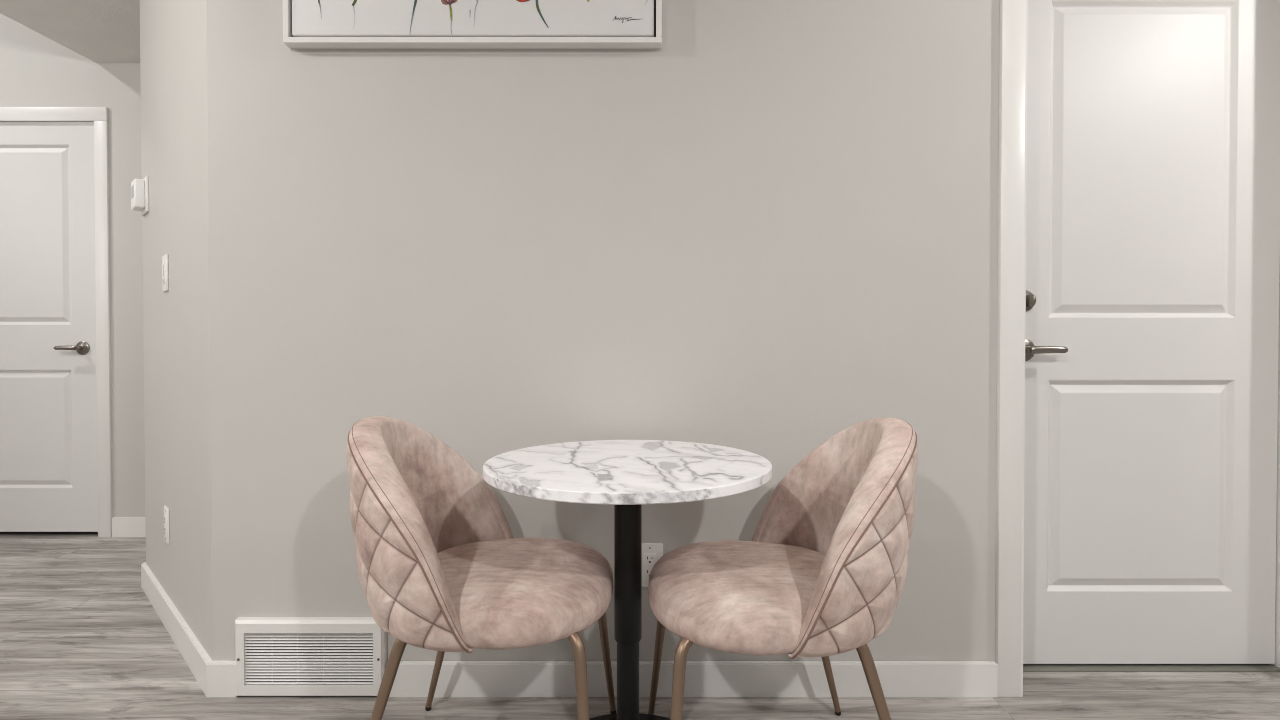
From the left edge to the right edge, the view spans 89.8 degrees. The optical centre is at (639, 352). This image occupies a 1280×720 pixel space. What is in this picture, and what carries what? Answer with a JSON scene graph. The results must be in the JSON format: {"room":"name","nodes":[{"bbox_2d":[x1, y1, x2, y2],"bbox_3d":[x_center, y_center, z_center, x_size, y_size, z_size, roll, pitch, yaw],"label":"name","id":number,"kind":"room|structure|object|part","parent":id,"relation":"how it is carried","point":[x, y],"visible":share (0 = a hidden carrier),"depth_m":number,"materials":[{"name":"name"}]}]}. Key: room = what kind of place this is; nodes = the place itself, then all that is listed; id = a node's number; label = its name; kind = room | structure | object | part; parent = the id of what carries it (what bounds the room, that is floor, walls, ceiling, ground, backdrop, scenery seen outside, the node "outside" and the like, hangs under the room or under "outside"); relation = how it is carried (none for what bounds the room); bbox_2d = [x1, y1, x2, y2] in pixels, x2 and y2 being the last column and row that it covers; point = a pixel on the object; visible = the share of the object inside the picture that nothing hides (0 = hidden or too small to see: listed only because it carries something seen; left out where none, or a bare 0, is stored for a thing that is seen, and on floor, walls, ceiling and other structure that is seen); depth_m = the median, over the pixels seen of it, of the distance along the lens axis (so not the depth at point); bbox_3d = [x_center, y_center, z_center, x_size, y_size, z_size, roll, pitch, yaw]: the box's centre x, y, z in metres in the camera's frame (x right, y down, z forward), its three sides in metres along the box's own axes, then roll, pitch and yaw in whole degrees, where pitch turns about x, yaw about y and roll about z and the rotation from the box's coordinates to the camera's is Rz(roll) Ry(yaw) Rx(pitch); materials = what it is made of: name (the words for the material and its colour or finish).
{"room":"dining room","nodes":[
{"label":"dining room","id":0,"kind":"room"},
{"bbox_2d":[0,0,139,62],"bbox_3d":[0.265,-1.450,0.382,5.870,0.120,6.000,0,1,0],"label":"ceiling","id":1,"kind":"structure","parent":0,"point":[100,31],"depth_m":2.76,"materials":[{"name":"white paint"}]},
{"bbox_2d":[0,13,144,516],"bbox_3d":[-3.200,-1.039,3.223,2.800,3.900,0.120,0,1,0],"label":"wall","id":2,"kind":"structure","parent":0,"point":[36,70],"depth_m":3.17,"materials":[{"name":"paint"}]},
{"bbox_2d":[0,122,97,531],"bbox_3d":[-3.096,-0.125,3.168,0.813,2.028,0.099,0,1,0],"label":"door","id":3,"kind":"structure","parent":2,"relation":"in","point":[49,478],"depth_m":3.18,"materials":[{"name":"paint"}]},
{"bbox_3d":[-2.800,-0.024,3.143,0.106,0.024,0.047,0,1,0],"label":"lever handle","id":4,"kind":"part","parent":3,"relation":"part of","materials":[{"name":"grey metal"}]},
{"bbox_2d":[0,107,112,536],"bbox_3d":[-3.096,-0.147,3.167,0.960,2.117,0.014,0,1,0],"label":"trim","id":5,"kind":"structure","parent":2,"relation":"attached to","point":[99,116],"depth_m":3.16,"materials":[{"name":"paint"}]},
{"bbox_2d":[112,517,145,536],"bbox_3d":[-2.286,0.862,3.180,0.652,0.098,0.012,0,1,0],"label":"baseboard","id":6,"kind":"structure","parent":2,"relation":"attached to","point":[121,526],"depth_m":3.17,"materials":[{"name":"paint"}]},
{"bbox_2d":[140,0,999,660],"bbox_3d":[-0.645,-0.243,2.064,3.325,2.335,1.038,0,1,25],"label":"wall","id":7,"kind":"structure","parent":0,"point":[769,230],"depth_m":1.73,"materials":[{"name":"paint"}]},
{"bbox_2d":[131,176,148,215],"bbox_3d":[-1.892,-0.595,2.427,0.120,0.132,0.043,1,1,45],"label":"thermostat","id":8,"kind":"object","parent":7,"relation":"attached to","point":[139,187],"visible":1,"depth_m":2.40,"materials":[{"name":"white plastic"}]},
{"bbox_3d":[-1.881,-0.595,2.439,0.010,0.132,0.120,-1,1,-45],"label":"plate","id":9,"kind":"part","parent":8,"relation":"part of","materials":[{"name":"white plastic"}]},
{"bbox_2d":[162,254,168,291],"bbox_3d":[-1.600,-0.268,2.160,0.012,0.122,0.074,-1,1,-45],"label":"light switch","id":10,"kind":"object","parent":7,"relation":"attached to","point":[165,260],"visible":1,"depth_m":2.14,"materials":[{"name":"white plastic"}]},
{"bbox_2d":[164,505,169,543],"bbox_3d":[-1.615,0.586,2.188,0.074,0.120,0.009,1,1,45],"label":"wall outlet","id":11,"kind":"object","parent":7,"relation":"attached to","point":[166,510],"visible":1,"depth_m":2.17,"materials":[{"name":"white plastic"}]},
{"bbox_2d":[164,514,166,535],"bbox_3d":[-1.616,0.586,2.187,0.034,0.067,0.004,1,1,45],"label":"receptacle","id":12,"kind":"object","parent":11,"relation":"attached to","point":[165,515],"depth_m":2.18,"materials":[{"name":"white plastic"}]},
{"bbox_2d":[141,562,236,696],"bbox_3d":[-1.666,0.875,2.373,0.352,0.092,1.695,0,1,-31],"label":"baseboard","id":13,"kind":"structure","parent":7,"relation":"attached to","point":[215,678],"depth_m":1.88,"materials":[{"name":"paint"}]},
{"bbox_2d":[235,617,386,695],"bbox_3d":[-0.888,0.822,1.732,0.402,0.206,0.027,0,1,0],"label":"air vent","id":14,"kind":"object","parent":7,"relation":"in","point":[275,656],"visible":0.99,"depth_m":1.73,"materials":[{"name":"metal"}]},
{"bbox_3d":[-0.888,0.822,1.734,0.356,0.150,0.002,0,1,0],"label":"duct shadow plate","id":15,"kind":"part","parent":14,"relation":"part of","materials":[{"name":"white metal"}]},
{"bbox_2d":[283,0,661,48],"bbox_3d":[-0.441,-1.071,1.703,0.996,0.509,0.036,0,1,0],"label":"framed picture","id":16,"kind":"object","parent":7,"relation":"attached to","point":[307,24],"visible":1,"depth_m":1.69,"materials":[{"name":"paint"}]},
{"bbox_2d":[642,543,662,586],"bbox_3d":[0.026,0.575,1.738,0.072,0.118,0.009,0,1,0],"label":"wall outlet","id":17,"kind":"object","parent":7,"relation":"attached to","point":[651,552],"visible":0.56,"depth_m":1.74,"materials":[{"name":"white plastic"}]},
{"bbox_2d":[644,553,655,577],"bbox_3d":[0.026,0.575,1.736,0.034,0.067,0.004,0,1,0],"label":"receptacle","id":18,"kind":"object","parent":17,"relation":"attached to","point":[649,558],"depth_m":1.73,"materials":[{"name":"white plastic"}]},
{"bbox_2d":[386,661,997,696],"bbox_3d":[0.140,0.883,1.738,1.648,0.092,0.015,0,1,0],"label":"baseboard","id":19,"kind":"structure","parent":7,"relation":"attached to","point":[413,678],"depth_m":1.73,"materials":[{"name":"paint"}]},
{"bbox_2d":[0,532,1279,719],"bbox_3d":[-0.700,0.984,0.512,7.800,0.080,6.200,0,1,0],"label":"floor","id":20,"kind":"structure","parent":0,"point":[81,637],"depth_m":1.80,"materials":[{"name":"wood"}]},
{"bbox_2d":[346,416,615,719],"bbox_3d":[-0.343,0.537,1.417,0.578,0.791,0.522,0,1,2],"label":"dining chair","id":21,"kind":"object","parent":20,"relation":"on","point":[441,567],"visible":1,"depth_m":1.25,"materials":[{"name":"pink fabric"}]},
{"bbox_3d":[-0.510,0.734,1.222,0.151,0.390,0.024,0,1,-33],"label":"leg","id":22,"kind":"part","parent":21,"relation":"part of","materials":[{"name":"brown metal"}]},
{"bbox_3d":[-0.463,0.357,1.420,0.318,0.430,0.503,0,1,2],"label":"backrest","id":23,"kind":"part","parent":21,"relation":"part of","materials":[{"name":"pink fabric"}]},
{"bbox_3d":[-0.496,0.730,1.630,0.151,0.390,0.024,1,1,37],"label":"leg","id":24,"kind":"part","parent":21,"relation":"part of","materials":[{"name":"brown metal"}]},
{"bbox_3d":[-0.293,0.504,1.415,0.469,0.110,0.471,0,1,2],"label":"seat","id":25,"kind":"part","parent":21,"relation":"part of","materials":[{"name":"pink fabric"}]},
{"bbox_3d":[-0.105,0.733,1.213,0.029,0.391,0.111,0,1,-32],"label":"leg","id":26,"kind":"part","parent":21,"relation":"part of","materials":[{"name":"brown metal"}]},
{"bbox_3d":[-0.092,0.729,1.610,0.029,0.391,0.111,1,1,36],"label":"leg","id":27,"kind":"part","parent":21,"relation":"part of","materials":[{"name":"brown metal"}]},
{"bbox_2d":[483,440,771,719],"bbox_3d":[-0.026,0.583,1.392,0.610,0.700,0.610,0,1,-26],"label":"bistro table","id":28,"kind":"object","parent":20,"relation":"on","point":[627,475],"visible":1,"depth_m":1.36,"materials":[{"name":"stone"}]},
{"bbox_2d":[648,417,917,719],"bbox_3d":[0.302,0.538,1.396,0.578,0.791,0.522,0,1,-2],"label":"dining chair","id":29,"kind":"object","parent":20,"relation":"on","point":[822,572],"visible":1,"depth_m":1.23,"materials":[{"name":"pink fabric"}]},
{"bbox_3d":[0.050,0.729,1.587,0.029,0.391,0.111,-1,1,-36],"label":"leg","id":30,"kind":"part","parent":29,"relation":"part of","materials":[{"name":"brown metal"}]},
{"bbox_3d":[0.065,0.734,1.190,0.029,0.391,0.111,0,1,31],"label":"leg","id":31,"kind":"part","parent":29,"relation":"part of","materials":[{"name":"brown metal"}]},
{"bbox_3d":[0.253,0.504,1.393,0.469,0.110,0.471,0,1,-2],"label":"seat","id":32,"kind":"part","parent":29,"relation":"part of","materials":[{"name":"pink fabric"}]},
{"bbox_3d":[0.454,0.730,1.608,0.151,0.390,0.024,-1,1,-37],"label":"leg","id":33,"kind":"part","parent":29,"relation":"part of","materials":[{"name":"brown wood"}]},
{"bbox_3d":[0.422,0.357,1.398,0.318,0.430,0.503,0,1,-2],"label":"backrest","id":34,"kind":"part","parent":29,"relation":"part of","materials":[{"name":"pink fabric"}]},
{"bbox_3d":[0.470,0.735,1.200,0.151,0.390,0.024,0,1,33],"label":"leg","id":35,"kind":"part","parent":29,"relation":"part of","materials":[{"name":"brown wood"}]},
{"bbox_2d":[1023,665,1279,671],"bbox_3d":[1.454,0.925,1.881,0.840,0.004,0.033,0,1,0],"label":"threshold","id":36,"kind":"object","parent":20,"relation":"on","point":[1026,668],"depth_m":1.88,"materials":[{"name":"metal"}]},
{"bbox_3d":[2.536,-0.239,1.795,1.328,2.335,0.125,0,1,0],"label":"wall","id":37,"kind":"structure","parent":0,"visible":0},
{"bbox_2d":[995,0,1025,696],"bbox_3d":[1.452,-0.130,1.727,0.974,2.118,0.016,0,1,0],"label":"trim","id":38,"kind":"structure","parent":37,"relation":"attached to","point":[1012,13],"depth_m":1.72,"materials":[{"name":"paint"}]},
{"bbox_2d":[1021,0,1279,696],"bbox_3d":[1.460,-0.100,1.825,0.866,2.056,0.208,0,1,0],"label":"trim","id":39,"kind":"structure","parent":37,"relation":"attached to","point":[1277,590],"depth_m":1.73,"materials":[{"name":"paint"}]},
{"bbox_2d":[1023,0,1279,663],"bbox_3d":[1.453,-0.097,1.869,0.833,2.028,0.099,0,1,0],"label":"door","id":40,"kind":"structure","parent":37,"relation":"in","point":[1153,187],"depth_m":1.88,"materials":[{"name":"paint"}]},
{"bbox_3d":[1.164,-0.008,1.845,0.106,0.024,0.047,0,1,0],"label":"lever handle","id":41,"kind":"part","parent":40,"relation":"part of","materials":[{"name":"grey metal"}]}
]}

